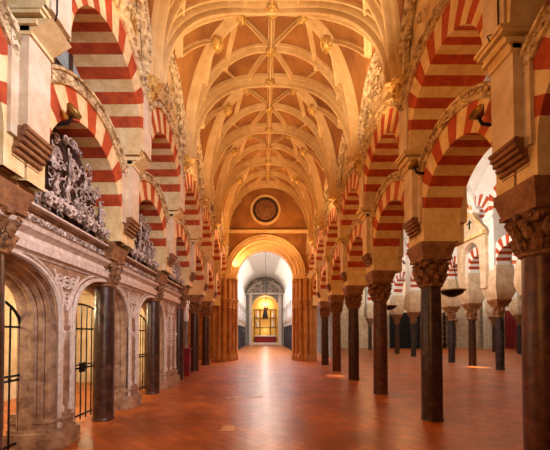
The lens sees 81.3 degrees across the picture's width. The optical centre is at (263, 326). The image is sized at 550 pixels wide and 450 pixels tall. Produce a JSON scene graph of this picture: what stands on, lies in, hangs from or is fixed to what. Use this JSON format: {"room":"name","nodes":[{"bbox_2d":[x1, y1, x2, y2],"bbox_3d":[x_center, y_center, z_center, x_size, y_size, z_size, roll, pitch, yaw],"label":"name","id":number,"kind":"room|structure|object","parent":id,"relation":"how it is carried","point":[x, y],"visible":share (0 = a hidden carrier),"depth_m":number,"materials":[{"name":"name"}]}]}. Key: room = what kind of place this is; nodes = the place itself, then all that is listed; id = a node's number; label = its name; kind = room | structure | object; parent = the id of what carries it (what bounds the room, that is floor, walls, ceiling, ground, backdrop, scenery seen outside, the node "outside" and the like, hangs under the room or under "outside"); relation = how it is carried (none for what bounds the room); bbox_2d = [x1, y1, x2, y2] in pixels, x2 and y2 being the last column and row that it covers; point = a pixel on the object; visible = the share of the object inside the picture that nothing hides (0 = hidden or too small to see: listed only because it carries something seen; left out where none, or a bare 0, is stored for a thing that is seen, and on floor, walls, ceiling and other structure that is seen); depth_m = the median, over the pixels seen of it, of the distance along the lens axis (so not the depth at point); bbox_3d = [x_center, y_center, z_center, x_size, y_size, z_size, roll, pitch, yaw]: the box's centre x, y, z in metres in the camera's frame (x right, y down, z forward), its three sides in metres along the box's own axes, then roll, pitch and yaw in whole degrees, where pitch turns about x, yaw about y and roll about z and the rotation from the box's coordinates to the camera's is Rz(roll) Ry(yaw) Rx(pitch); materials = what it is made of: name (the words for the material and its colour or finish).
{"room":"mosque","nodes":[
{"label":"mosque","id":0,"kind":"room"},
{"bbox_2d":[4,285,77,400],"bbox_3d":[-6.300,0.273,5.420,0.200,2.900,10.650,0,-1,0],"label":"wall","id":1,"kind":"structure","parent":0,"point":[9,298],"depth_m":7.86,"materials":[{"name":"paint"}]},
{"bbox_2d":[9,253,176,427],"bbox_3d":[-3.390,0.384,5.918,0.900,2.700,9.650,0,-1,0],"label":"wall","id":2,"kind":"structure","parent":0,"point":[63,271],"depth_m":4.81,"materials":[{"name":"stone"}]},
{"bbox_2d":[5,249,62,430],"bbox_3d":[-3.149,0.352,3.543,0.518,2.657,2.260,0,-1,0],"label":"arch","id":3,"kind":"object","parent":2,"relation":"attached to","point":[36,351],"visible":0.91,"depth_m":4.43,"materials":[{"name":"stone"}]},
{"bbox_2d":[3,300,20,449],"bbox_3d":[-3.361,0.595,3.537,0.082,2.170,1.824,0,-1,0],"label":"iron gate","id":4,"kind":"object","parent":3,"relation":"attached to","point":[11,308],"visible":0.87,"depth_m":4.25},
{"bbox_2d":[0,206,181,304],"bbox_3d":[-3.015,-1.144,6.003,0.450,0.600,9.750,0,-1,0],"label":"crown molding","id":5,"kind":"structure","parent":2,"relation":"attached to","point":[41,236],"depth_m":4.82,"materials":[{"name":"stone"}]},
{"bbox_2d":[30,127,110,246],"bbox_3d":[-2.960,-2.189,4.804,0.480,1.455,2.093,0,-1,0],"label":"cresting","id":6,"kind":"object","parent":5,"relation":"on","point":[67,198],"visible":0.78,"depth_m":4.80,"materials":[{"name":"stone"}]},
{"bbox_2d":[126,213,159,273],"bbox_3d":[-2.960,-2.139,7.431,0.480,1.475,2.070,0,-1,0],"label":"cresting","id":7,"kind":"object","parent":5,"relation":"on","point":[140,255],"visible":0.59,"depth_m":7.66,"materials":[{"name":"stone"}]},
{"bbox_2d":[167,248,183,287],"bbox_3d":[-2.960,-2.067,10.079,0.480,1.450,2.096,0,-1,0],"label":"cresting","id":8,"kind":"object","parent":5,"relation":"on","point":[173,278],"visible":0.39,"depth_m":10.44,"materials":[{"name":"stone"}]},
{"bbox_2d":[68,276,130,421],"bbox_3d":[-3.149,0.406,5.912,0.518,2.657,2.260,0,-1,0],"label":"arch","id":9,"kind":"object","parent":2,"relation":"attached to","point":[121,327],"visible":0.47,"depth_m":6.82,"materials":[{"name":"stone"}]},
{"bbox_2d":[74,303,93,419],"bbox_3d":[-3.366,0.649,5.907,0.072,2.170,1.824,0,-1,0],"label":"iron gate","id":10,"kind":"object","parent":9,"relation":"attached to","point":[83,366],"visible":0.3,"depth_m":6.05,"materials":[{"name":"metal"}]},
{"bbox_2d":[135,294,165,385],"bbox_3d":[-3.149,0.462,8.392,0.518,2.657,2.260,0,-1,0],"label":"arch","id":11,"kind":"object","parent":2,"relation":"attached to","point":[144,300],"visible":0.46,"depth_m":9.25,"materials":[{"name":"stone"}]},
{"bbox_2d":[138,314,145,391],"bbox_3d":[-3.366,0.705,8.386,0.072,2.170,1.824,0,-1,0],"label":"iron gate","id":12,"kind":"object","parent":11,"relation":"attached to","point":[140,330],"visible":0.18,"depth_m":8.90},
{"bbox_2d":[77,295,143,381],"bbox_3d":[-5.070,0.293,10.721,2.660,3.100,0.150,0,-1,0],"label":"wall","id":13,"kind":"structure","parent":0,"point":[85,299],"depth_m":10.64,"materials":[{"name":"paint"}]},
{"bbox_2d":[123,0,219,226],"bbox_3d":[-2.740,-5.253,10.182,0.960,2.575,18.280,0,-1,0],"label":"wall","id":14,"kind":"structure","parent":0,"point":[194,165],"depth_m":7.57,"materials":[{"name":"beige stone"}]},
{"bbox_2d":[187,303,212,358],"bbox_3d":[-5.300,-1.937,20.449,4.200,8.000,0.200,0,-1,0],"label":"wall","id":15,"kind":"structure","parent":0,"point":[211,315],"depth_m":20.29,"materials":[{"name":"paint"}]},
{"bbox_2d":[238,281,245,320],"bbox_3d":[-2.715,-2.804,32.897,0.350,3.700,25.350,0,-1,0],"label":"wall","id":16,"kind":"structure","parent":0,"point":[241,295],"depth_m":36.35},
{"bbox_2d":[3,345,522,449],"bbox_3d":[12.500,2.184,21.456,43.000,0.206,55.000,0,-1,0],"label":"floor","id":17,"kind":"structure","parent":0,"point":[304,405],"depth_m":6.78,"materials":[{"name":"tile"}]},
{"bbox_2d":[0,171,33,449],"bbox_3d":[-3.020,0.038,3.440,0.620,3.280,0.615,0,-1,0],"label":"marble column","id":18,"kind":"structure","parent":17,"relation":"on","point":[16,198],"depth_m":3.48,"materials":[{"name":"stone"}]},
{"bbox_2d":[0,0,71,185],"bbox_3d":[-2.710,-3.191,3.513,1.420,3.180,0.540,0,-1,0],"label":"pier","id":19,"kind":"object","parent":18,"relation":"on","point":[44,39],"visible":0.77,"depth_m":3.39,"materials":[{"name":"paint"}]},
{"bbox_2d":[67,0,152,149],"bbox_3d":[-2.711,-4.139,4.840,1.119,1.695,2.772,0,-1,0],"label":"arch","id":20,"kind":"object","parent":19,"relation":"on","point":[105,50],"visible":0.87,"depth_m":5.29,"materials":[{"name":"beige stone"}]},
{"bbox_2d":[51,51,79,76],"bbox_3d":[-3.060,-3.794,4.832,0.080,1.045,2.050,0,-1,0],"label":"window","id":21,"kind":"structure","parent":20,"relation":"attached to","point":[65,59],"depth_m":4.97,"materials":[{"name":"clear glass"}]},
{"bbox_2d":[13,64,128,244],"bbox_3d":[-2.881,-2.524,4.803,0.737,1.905,2.570,0,-1,0],"label":"arch","id":22,"kind":"object","parent":18,"relation":"on","point":[95,135],"visible":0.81,"depth_m":5.06,"materials":[{"name":"beige stone"}]},
{"bbox_2d":[56,102,81,125],"bbox_3d":[-2.497,-2.689,4.057,0.292,0.278,0.195,0,-1,0],"label":"floodlight","id":23,"kind":"object","parent":22,"relation":"attached to","point":[72,112],"visible":0.98,"depth_m":4.05,"materials":[{"name":"gold metal"}]},
{"bbox_2d":[3,269,79,449],"bbox_3d":[-3.175,0.452,4.726,0.730,2.511,0.710,0,-1,0],"label":"pier","id":24,"kind":"object","parent":17,"relation":"on","point":[47,438],"visible":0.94,"depth_m":4.52,"materials":[{"name":"stone"}]},
{"bbox_2d":[91,241,127,421],"bbox_3d":[-3.020,0.097,6.049,0.620,3.280,0.615,0,-1,0],"label":"marble column","id":25,"kind":"structure","parent":17,"relation":"on","point":[104,294],"depth_m":5.90,"materials":[{"name":"stone"}]},
{"bbox_2d":[115,73,160,246],"bbox_3d":[-2.710,-3.132,6.123,1.420,3.180,0.540,0,-1,0],"label":"pier","id":26,"kind":"object","parent":25,"relation":"on","point":[137,160],"visible":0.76,"depth_m":6.00,"materials":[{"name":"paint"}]},
{"bbox_2d":[145,98,185,206],"bbox_3d":[-2.711,-4.089,7.470,1.119,1.715,2.812,0,-1,0],"label":"arch","id":27,"kind":"object","parent":26,"relation":"on","point":[167,157],"visible":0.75,"depth_m":8.02,"materials":[{"name":"beige stone"}]},
{"bbox_2d":[121,171,169,271],"bbox_3d":[-2.881,-2.474,7.433,0.737,1.925,2.610,0,-1,0],"label":"arch","id":28,"kind":"object","parent":25,"relation":"on","point":[152,202],"visible":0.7,"depth_m":7.94,"materials":[{"name":"beige stone"}]},
{"bbox_2d":[114,292,141,409],"bbox_3d":[-3.175,0.507,7.150,0.730,2.511,0.820,0,-1,0],"label":"pier","id":29,"kind":"object","parent":17,"relation":"on","point":[122,402],"visible":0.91,"depth_m":7.00,"materials":[{"name":"stone"}]},
{"bbox_2d":[145,270,167,394],"bbox_3d":[-3.020,0.157,8.699,0.620,3.280,0.615,0,-1,0],"label":"marble column","id":30,"kind":"structure","parent":17,"relation":"on","point":[152,356],"depth_m":8.54,"materials":[{"name":"stone"}]},
{"bbox_2d":[162,154,191,271],"bbox_3d":[-2.710,-3.072,8.772,1.420,3.180,0.540,0,-1,0],"label":"pier","id":31,"kind":"object","parent":30,"relation":"on","point":[176,213],"visible":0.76,"depth_m":8.62,"materials":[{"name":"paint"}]},
{"bbox_2d":[182,167,203,236],"bbox_3d":[-2.711,-4.017,10.094,1.119,1.690,2.761,0,-1,0],"label":"arch","id":32,"kind":"object","parent":31,"relation":"on","point":[193,196],"visible":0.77,"depth_m":10.77,"materials":[{"name":"beige stone"}]},
{"bbox_2d":[165,218,191,285],"bbox_3d":[-2.881,-2.402,10.057,0.737,1.900,2.560,0,-1,0],"label":"arch","id":33,"kind":"object","parent":30,"relation":"on","point":[183,240],"visible":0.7,"depth_m":10.73,"materials":[{"name":"beige stone"}]},
{"bbox_2d":[141,304,179,389],"bbox_3d":[-3.175,0.573,10.055,0.730,2.511,1.670,0,-1,0],"label":"pier","id":34,"kind":"object","parent":17,"relation":"on","point":[172,378],"visible":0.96,"depth_m":9.94,"materials":[{"name":"stone"}]},
{"bbox_2d":[176,285,188,379],"bbox_3d":[-3.020,0.216,11.298,0.620,3.280,0.615,0,-1,0],"label":"marble column","id":35,"kind":"structure","parent":17,"relation":"on","point":[183,291],"depth_m":11.15,"materials":[{"name":"stone"}]},
{"bbox_2d":[187,244,205,295],"bbox_3d":[-2.881,-2.355,12.682,0.737,1.925,2.610,0,-1,0],"label":"arch","id":36,"kind":"object","parent":35,"relation":"on","point":[197,286],"visible":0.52,"depth_m":13.63,"materials":[{"name":"beige stone"}]},
{"bbox_2d":[186,196,207,285],"bbox_3d":[-2.710,-3.013,11.371,1.420,3.180,0.540,0,-1,0],"label":"pier","id":37,"kind":"object","parent":35,"relation":"on","point":[196,240],"visible":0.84,"depth_m":11.21,"materials":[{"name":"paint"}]},
{"bbox_2d":[201,202,214,254],"bbox_3d":[-2.711,-3.970,12.718,1.119,1.715,2.812,0,-1,0],"label":"arch","id":38,"kind":"object","parent":37,"relation":"on","point":[208,222],"visible":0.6,"depth_m":13.47,"materials":[{"name":"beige stone"}]},
{"bbox_2d":[184,348,192,375],"bbox_3d":[-3.100,1.355,12.322,0.600,1.050,0.400,0,-1,0],"label":"stand","id":39,"kind":"object","parent":17,"relation":"on","point":[187,351],"visible":0.43,"depth_m":12.18,"materials":[{"name":"fabric"}]},
{"bbox_2d":[187,295,202,370],"bbox_3d":[-3.020,0.277,13.947,0.620,3.280,0.615,0,-1,0],"label":"marble column","id":40,"kind":"structure","parent":17,"relation":"on","point":[195,305],"depth_m":13.78,"materials":[{"name":"stone"}]},
{"bbox_2d":[202,261,214,301],"bbox_3d":[-2.881,-2.295,15.331,0.737,1.925,2.610,0,-1,0],"label":"arch","id":41,"kind":"object","parent":40,"relation":"on","point":[209,296],"visible":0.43,"depth_m":16.30,"materials":[{"name":"beige stone"}]},
{"bbox_2d":[204,222,218,292],"bbox_3d":[-2.710,-2.953,14.021,1.420,3.180,0.540,0,-1,0],"label":"pier","id":42,"kind":"object","parent":40,"relation":"on","point":[208,258],"visible":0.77,"depth_m":13.87,"materials":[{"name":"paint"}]},
{"bbox_2d":[213,226,222,267],"bbox_3d":[-2.711,-3.910,15.368,1.119,1.715,2.812,0,-1,0],"label":"arch","id":43,"kind":"object","parent":42,"relation":"on","point":[217,237],"visible":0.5,"depth_m":16.18,"materials":[{"name":"beige stone"}]},
{"bbox_2d":[200,301,212,364],"bbox_3d":[-3.020,0.337,16.597,0.620,3.280,0.615,0,-1,0],"label":"marble column","id":44,"kind":"structure","parent":17,"relation":"on","point":[206,307],"depth_m":16.43,"materials":[{"name":"stone"}]},
{"bbox_2d":[245,277,283,344],"bbox_3d":[0.180,-2.367,45.557,6.200,10.000,1.016,0,-1,0],"label":"portal","id":45,"kind":"object","parent":17,"relation":"on","point":[262,286],"visible":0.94,"depth_m":45.48,"materials":[{"name":"grey stone"}]},
{"bbox_2d":[213,234,316,360],"bbox_3d":[0.060,-1.748,19.726,6.400,7.590,1.638,0,-1,0],"label":"arch","id":46,"kind":"object","parent":17,"relation":"on","point":[304,315],"visible":0.96,"depth_m":19.14,"materials":[{"name":"stone"}]},
{"bbox_2d":[253,296,276,344],"bbox_3d":[0.180,-0.980,47.159,3.800,7.300,2.050,0,-1,0],"label":"altarpiece","id":47,"kind":"object","parent":17,"relation":"on","point":[264,321],"visible":0.77,"depth_m":47.99,"materials":[{"name":"gold metal"}]},
{"bbox_2d":[318,301,329,364],"bbox_3d":[3.160,0.337,16.597,0.620,3.280,0.615,0,-1,0],"label":"marble column","id":48,"kind":"structure","parent":17,"relation":"on","point":[324,309],"depth_m":16.43,"materials":[{"name":"stone"}]},
{"bbox_2d":[319,259,329,300],"bbox_3d":[3.182,-2.295,15.331,0.737,1.925,2.610,0,-1,0],"label":"arch","id":49,"kind":"object","parent":48,"relation":"on","point":[324,293],"visible":0.4,"depth_m":16.25,"materials":[{"name":"beige stone"}]},
{"bbox_2d":[328,295,344,370],"bbox_3d":[3.160,0.277,13.947,0.620,3.280,0.615,0,-1,0],"label":"marble column","id":50,"kind":"structure","parent":17,"relation":"on","point":[336,301],"depth_m":13.78,"materials":[{"name":"stone"}]},
{"bbox_2d":[319,222,330,291],"bbox_3d":[3.080,-2.953,14.021,1.280,3.180,0.540,0,-1,0],"label":"pier","id":51,"kind":"object","parent":50,"relation":"on","point":[325,257],"visible":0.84,"depth_m":13.86,"materials":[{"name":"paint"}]},
{"bbox_2d":[313,226,323,267],"bbox_3d":[3.151,-3.910,15.368,1.119,1.715,2.812,0,-1,0],"label":"arch","id":52,"kind":"object","parent":51,"relation":"on","point":[319,238],"visible":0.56,"depth_m":16.09,"materials":[{"name":"beige stone"}]},
{"bbox_2d":[329,242,345,294],"bbox_3d":[3.182,-2.355,12.682,0.737,1.925,2.610,0,-1,0],"label":"arch","id":53,"kind":"object","parent":50,"relation":"on","point":[337,284],"visible":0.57,"depth_m":13.57,"materials":[{"name":"beige stone"}]},
{"bbox_2d":[342,285,364,379],"bbox_3d":[3.160,0.216,11.298,0.620,3.280,0.615,0,-1,0],"label":"marble column","id":54,"kind":"structure","parent":17,"relation":"on","point":[353,294],"depth_m":11.13,"materials":[{"name":"stone"}]},
{"bbox_2d":[332,196,367,286],"bbox_3d":[3.080,-3.013,11.371,1.280,3.180,0.540,0,-1,0],"label":"pier","id":55,"kind":"object","parent":54,"relation":"on","point":[340,240],"visible":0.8,"depth_m":11.22,"materials":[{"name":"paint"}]},
{"bbox_2d":[323,202,337,254],"bbox_3d":[3.151,-3.970,12.718,1.119,1.715,2.812,0,-1,0],"label":"arch","id":56,"kind":"object","parent":55,"relation":"on","point":[331,219],"visible":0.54,"depth_m":13.39,"materials":[{"name":"beige stone"}]},
{"bbox_2d":[344,217,369,284],"bbox_3d":[3.182,-2.402,10.057,0.737,1.900,2.560,0,-1,0],"label":"arch","id":57,"kind":"object","parent":54,"relation":"on","point":[356,269],"visible":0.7,"depth_m":10.89,"materials":[{"name":"beige stone"}]},
{"bbox_2d":[365,270,395,394],"bbox_3d":[3.160,0.157,8.699,0.620,3.280,0.615,0,-1,0],"label":"marble column","id":58,"kind":"structure","parent":17,"relation":"on","point":[379,282],"depth_m":8.53,"materials":[{"name":"stone"}]},
{"bbox_2d":[352,153,403,273],"bbox_3d":[3.080,-3.072,8.772,1.280,3.180,0.540,0,-1,0],"label":"pier","id":59,"kind":"object","parent":58,"relation":"on","point":[363,212],"visible":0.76,"depth_m":8.60,"materials":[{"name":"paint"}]},
{"bbox_2d":[336,166,360,235],"bbox_3d":[3.151,-4.017,10.094,1.119,1.690,2.761,0,-1,0],"label":"arch","id":60,"kind":"object","parent":59,"relation":"on","point":[348,199],"visible":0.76,"depth_m":10.68,"materials":[{"name":"beige stone"}]},
{"bbox_2d":[369,171,415,270],"bbox_3d":[3.182,-2.474,7.433,0.737,1.925,2.610,0,-1,0],"label":"arch","id":61,"kind":"object","parent":58,"relation":"on","point":[387,210],"visible":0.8,"depth_m":8.14,"materials":[{"name":"beige stone"}]},
{"bbox_2d":[391,314,402,353],"bbox_3d":[10.600,0.604,25.493,0.660,3.150,0.660,0,-1,0],"label":"marble column","id":62,"kind":"structure","parent":17,"relation":"on","point":[396,317],"depth_m":25.35,"materials":[{"name":"stone"}]},
{"bbox_2d":[389,263,404,314],"bbox_3d":[10.600,-3.111,25.577,0.960,4.320,0.920,0,-1,0],"label":"pier","id":63,"kind":"object","parent":62,"relation":"on","point":[398,299],"visible":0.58,"depth_m":25.16,"materials":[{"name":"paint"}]},
{"bbox_2d":[390,312,410,347],"bbox_3d":[15.150,0.408,35.625,2.300,4.000,0.190,0,-1,0],"label":"curtain","id":64,"kind":"object","parent":17,"relation":"on","point":[405,324],"visible":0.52,"depth_m":35.60,"materials":[{"name":"black fabric"}]},
{"bbox_2d":[407,312,419,356],"bbox_3d":[10.600,0.540,22.694,0.660,3.150,0.660,0,-1,0],"label":"marble column","id":65,"kind":"structure","parent":17,"relation":"on","point":[413,316],"depth_m":22.55,"materials":[{"name":"stone"}]},
{"bbox_2d":[404,258,420,311],"bbox_3d":[10.600,-3.174,22.778,0.960,4.320,0.920,0,-1,0],"label":"pier","id":66,"kind":"object","parent":65,"relation":"on","point":[412,297],"visible":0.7,"depth_m":22.47,"materials":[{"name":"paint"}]},
{"bbox_2d":[407,241,455,421],"bbox_3d":[3.160,0.097,6.049,0.620,3.280,0.615,0,-1,0],"label":"marble column","id":67,"kind":"structure","parent":17,"relation":"on","point":[430,259],"depth_m":5.88,"materials":[{"name":"stone"}]},
{"bbox_2d":[390,73,466,246],"bbox_3d":[3.080,-3.132,6.123,1.280,3.180,0.540,0,-1,0],"label":"pier","id":68,"kind":"object","parent":67,"relation":"on","point":[413,200],"visible":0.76,"depth_m":5.98,"materials":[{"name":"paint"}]},
{"bbox_2d":[358,98,401,206],"bbox_3d":[3.151,-4.089,7.470,1.119,1.715,2.812,0,-1,0],"label":"arch","id":69,"kind":"object","parent":68,"relation":"on","point":[380,151],"visible":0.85,"depth_m":7.91,"materials":[{"name":"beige stone"}]},
{"bbox_2d":[416,81,516,243],"bbox_3d":[3.182,-2.472,4.902,0.737,1.805,2.370,0,-1,0],"label":"arch","id":70,"kind":"object","parent":67,"relation":"on","point":[456,144],"visible":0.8,"depth_m":5.31,"materials":[{"name":"beige stone"}]},
{"bbox_2d":[468,104,491,126],"bbox_3d":[2.796,-2.688,4.077,0.292,0.278,0.195,0,-1,0],"label":"floodlight","id":71,"kind":"object","parent":70,"relation":"attached to","point":[478,112],"visible":0.98,"depth_m":4.07,"materials":[{"name":"gold metal"}]},
{"bbox_2d":[442,306,459,362],"bbox_3d":[10.600,0.436,18.095,0.660,3.150,0.660,0,-1,0],"label":"marble column","id":72,"kind":"structure","parent":17,"relation":"on","point":[451,311],"depth_m":17.96,"materials":[{"name":"stone"}]},
{"bbox_2d":[441,247,460,306],"bbox_3d":[10.600,-3.278,18.179,0.960,4.320,0.920,0,-1,0],"label":"pier","id":73,"kind":"object","parent":72,"relation":"on","point":[449,283],"visible":0.36,"depth_m":17.78,"materials":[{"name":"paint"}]},
{"bbox_2d":[461,303,482,365],"bbox_3d":[10.600,0.395,16.295,0.660,3.150,0.660,0,-1,0],"label":"marble column","id":74,"kind":"structure","parent":17,"relation":"on","point":[471,308],"depth_m":16.16,"materials":[{"name":"stone"}]},
{"bbox_2d":[458,244,484,303],"bbox_3d":[10.600,-3.319,16.380,0.960,4.320,0.920,0,-1,0],"label":"pier","id":75,"kind":"object","parent":74,"relation":"on","point":[473,294],"visible":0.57,"depth_m":15.96,"materials":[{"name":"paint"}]},
{"bbox_2d":[482,298,491,347],"bbox_3d":[25.100,-0.594,35.548,1.600,6.000,0.189,0,-1,0],"label":"wall","id":76,"kind":"structure","parent":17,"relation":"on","point":[487,326],"depth_m":35.52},
{"bbox_2d":[487,299,511,369],"bbox_3d":[10.600,0.352,14.396,0.660,3.150,0.660,0,-1,0],"label":"marble column","id":77,"kind":"structure","parent":17,"relation":"on","point":[498,305],"depth_m":14.26,"materials":[{"name":"stone"}]},
{"bbox_2d":[482,205,515,299],"bbox_3d":[10.600,-3.362,14.480,0.960,4.320,0.920,0,-1,0],"label":"pier","id":78,"kind":"object","parent":77,"relation":"on","point":[500,277],"visible":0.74,"depth_m":14.22,"materials":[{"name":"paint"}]},
{"bbox_2d":[467,168,488,272],"bbox_3d":[10.600,-5.075,15.469,0.840,5.150,1.900,0,-1,0],"label":"arch","id":79,"kind":"object","parent":78,"relation":"on","point":[482,193],"visible":0.3,"depth_m":15.19,"materials":[{"name":"paint"}]},
{"bbox_2d":[457,205,488,292],"bbox_3d":[10.070,-3.857,15.591,0.440,4.220,2.300,0,-1,0],"label":"arch","id":80,"kind":"object","parent":79,"relation":"attached to","point":[475,231],"visible":0.77,"depth_m":15.21,"materials":[{"name":"beige stone"}]},
{"bbox_2d":[505,311,516,347],"bbox_3d":[27.600,0.306,35.528,1.600,4.200,0.189,0,-1,0],"label":"curtain","id":81,"kind":"object","parent":17,"relation":"on","point":[510,325],"visible":0.59,"depth_m":35.50,"materials":[{"name":"fabric"}]},
{"bbox_2d":[512,314,521,353],"bbox_3d":[20.500,0.608,25.693,0.660,3.150,0.660,0,-1,0],"label":"marble column","id":82,"kind":"structure","parent":17,"relation":"on","point":[517,317],"depth_m":25.56,"materials":[{"name":"stone"}]},
{"bbox_2d":[509,267,520,314],"bbox_3d":[20.500,-3.106,25.777,0.960,4.320,0.920,0,-1,0],"label":"pier","id":83,"kind":"object","parent":82,"relation":"on","point":[515,304],"visible":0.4,"depth_m":25.53,"materials":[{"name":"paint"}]},
{"bbox_2d":[493,175,549,449],"bbox_3d":[3.160,0.043,3.640,0.620,3.280,0.615,0,-1,0],"label":"marble column","id":84,"kind":"structure","parent":17,"relation":"on","point":[524,208],"depth_m":3.54,"materials":[{"name":"stone"}]},
{"bbox_2d":[474,0,534,182],"bbox_3d":[3.080,-3.187,3.713,1.280,3.180,0.540,0,-1,0],"label":"pier","id":85,"kind":"object","parent":84,"relation":"on","point":[512,94],"visible":0.7,"depth_m":3.60,"materials":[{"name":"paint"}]},
{"bbox_2d":[397,0,488,149],"bbox_3d":[3.151,-4.087,4.939,1.119,1.595,2.568,0,-1,0],"label":"arch","id":86,"kind":"object","parent":85,"relation":"on","point":[442,66],"visible":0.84,"depth_m":5.27,"materials":[{"name":"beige stone"}]},
{"bbox_2d":[517,0,549,184],"bbox_3d":[3.182,-2.566,2.419,0.737,1.880,2.520,0,-1,0],"label":"arch","id":87,"kind":"object","parent":84,"relation":"on","point":[538,37],"visible":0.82,"depth_m":3.38,"materials":[{"name":"beige stone"}]},
{"bbox_3d":[10.600,0.309,12.496,0.660,3.150,0.660,0,-1,0],"label":"marble column","id":88,"kind":"structure","parent":17,"relation":"on","visible":0},
{"bbox_2d":[513,258,520,294],"bbox_3d":[10.600,-3.405,12.581,0.960,4.320,0.920,0,-1,0],"label":"pier","id":89,"kind":"object","parent":88,"relation":"on","point":[517,273],"visible":0.11,"depth_m":12.82,"materials":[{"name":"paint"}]},
{"bbox_2d":[488,165,512,264],"bbox_3d":[10.600,-5.119,13.570,0.840,5.150,1.900,0,-1,0],"label":"arch","id":90,"kind":"object","parent":89,"relation":"on","point":[504,252],"visible":0.23,"depth_m":14.16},
{"bbox_3d":[-3.020,-0.019,0.921,0.620,3.280,0.615,0,-1,0],"label":"marble column","id":91,"kind":"structure","parent":17,"relation":"on","visible":0},
{"bbox_2d":[0,0,24,177],"bbox_3d":[-2.881,-2.560,2.239,0.737,1.860,2.480,0,-1,0],"label":"arch","id":92,"kind":"object","parent":91,"relation":"on","point":[7,20],"visible":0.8,"depth_m":3.19,"materials":[{"name":"beige stone"}]},
{"bbox_3d":[3.160,-0.015,1.081,0.620,3.280,0.615,0,-1,0],"label":"marble column","id":93,"kind":"structure","parent":17,"relation":"on","visible":0},
{"bbox_3d":[3.080,-3.245,1.154,1.280,3.180,0.540,0,-1,0],"label":"pier","id":94,"kind":"object","parent":93,"relation":"on","visible":0},
{"bbox_2d":[506,0,544,22],"bbox_3d":[3.151,-4.180,2.455,1.119,1.670,2.721,0,-1,0],"label":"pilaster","id":95,"kind":"object","parent":94,"relation":"on","point":[517,11],"visible":0.4,"depth_m":3.50,"materials":[{"name":"beige stone"}]},
{"bbox_2d":[238,252,291,292],"bbox_3d":[0.060,-5.982,32.644,5.800,2.842,26.000,0,-1,0],"label":"ceiling","id":96,"kind":"structure","parent":0,"point":[262,264],"depth_m":37.19,"materials":[{"name":"paint"}]},
{"bbox_2d":[228,188,308,272],"bbox_3d":[0.100,-6.034,19.517,7.000,5.850,0.350,0,-1,0],"label":"wall","id":97,"kind":"structure","parent":0,"point":[291,217],"depth_m":19.35,"materials":[{"name":"stone"}]},
{"bbox_2d":[250,194,280,224],"bbox_3d":[0.090,-7.063,19.335,1.840,1.840,0.100,0,-1,0],"label":"oculus","id":98,"kind":"object","parent":97,"relation":"attached to","point":[265,209],"visible":1,"depth_m":19.32,"materials":[{"name":"stone"}]},
{"bbox_2d":[229,230,306,232],"bbox_3d":[0.220,-5.725,19.245,4.900,0.160,0.220,0,-1,0],"label":"string course","id":99,"kind":"object","parent":97,"relation":"attached to","point":[230,231],"visible":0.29,"depth_m":19.17,"materials":[{"name":"stone"}]},
{"bbox_2d":[147,0,404,229],"bbox_3d":[0.220,-6.799,10.257,4.920,4.400,18.200,0,-1,0],"label":"ceiling","id":100,"kind":"structure","parent":0,"point":[358,65],"depth_m":10.02,"materials":[{"name":"stone"}]},
{"bbox_2d":[223,159,313,253],"bbox_3d":[0.220,-6.590,18.049,4.948,4.473,2.990,0,-1,0],"label":"vault","id":101,"kind":"object","parent":100,"relation":"attached to","point":[301,196],"visible":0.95,"depth_m":17.61,"materials":[{"name":"stone"}]},
{"bbox_2d":[215,126,322,240],"bbox_3d":[0.220,-6.649,15.425,4.948,4.474,3.040,0,-1,0],"label":"vault","id":102,"kind":"object","parent":100,"relation":"attached to","point":[309,175],"visible":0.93,"depth_m":14.94,"materials":[{"name":"stone"}]},
{"bbox_2d":[203,78,336,222],"bbox_3d":[0.220,-6.709,12.775,4.948,4.474,3.040,0,-1,0],"label":"vault","id":103,"kind":"object","parent":100,"relation":"attached to","point":[322,145],"visible":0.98,"depth_m":12.27,"materials":[{"name":"stone"}]},
{"bbox_2d":[185,1,358,196],"bbox_3d":[0.220,-6.769,10.151,4.948,4.473,2.990,0,-1,0],"label":"vault","id":104,"kind":"object","parent":100,"relation":"attached to","point":[342,101],"visible":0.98,"depth_m":9.60,"materials":[{"name":"stone"}]},
{"bbox_2d":[149,0,401,154],"bbox_3d":[0.220,-6.824,7.534,4.948,4.482,3.106,0,-1,0],"label":"vault","id":105,"kind":"object","parent":100,"relation":"attached to","point":[377,21],"visible":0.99,"depth_m":7.38,"materials":[{"name":"stone"}]},
{"bbox_2d":[128,0,425,74],"bbox_3d":[0.220,-6.888,4.948,4.948,4.472,2.900,0,-1,0],"label":"vault","id":106,"kind":"object","parent":100,"relation":"attached to","point":[141,14],"visible":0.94,"depth_m":5.82,"materials":[{"name":"stone"}]},
{"bbox_2d":[283,280,291,320],"bbox_3d":[2.835,-2.804,32.897,0.350,3.700,25.350,0,-1,0],"label":"wall","id":107,"kind":"structure","parent":0,"point":[287,296],"depth_m":36.22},
{"bbox_2d":[317,306,331,356],"bbox_3d":[4.760,-1.151,33.010,0.200,7.000,25.050,0,-1,0],"label":"wall","id":108,"kind":"structure","parent":0,"point":[318,312],"depth_m":26.39,"materials":[{"name":"grey stone"}]},
{"bbox_2d":[309,0,437,244],"bbox_3d":[3.180,-5.243,10.262,0.960,2.591,18.120,0,-1,0],"label":"wall","id":109,"kind":"structure","parent":0,"point":[428,5],"depth_m":7.05,"materials":[{"name":"beige stone"}]},
{"bbox_2d":[340,264,508,347],"bbox_3d":[18.450,-2.329,36.212,31.100,9.500,0.300,0,-1,0],"label":"wall","id":110,"kind":"structure","parent":0,"point":[462,323],"depth_m":36.01,"materials":[{"name":"paint"}]},
{"bbox_2d":[403,72,491,255],"bbox_3d":[6.980,-6.457,17.387,6.840,2.900,36.471,0,-1,0],"label":"ceiling","id":111,"kind":"structure","parent":0,"point":[473,183],"depth_m":15.14,"materials":[{"name":"paint"}]},
{"bbox_2d":[394,240,406,294],"bbox_3d":[10.600,-4.877,24.217,0.840,5.150,2.800,0,-1,0],"label":"arch","id":112,"kind":"object","parent":111,"relation":"attached to","point":[399,280],"visible":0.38,"depth_m":24.88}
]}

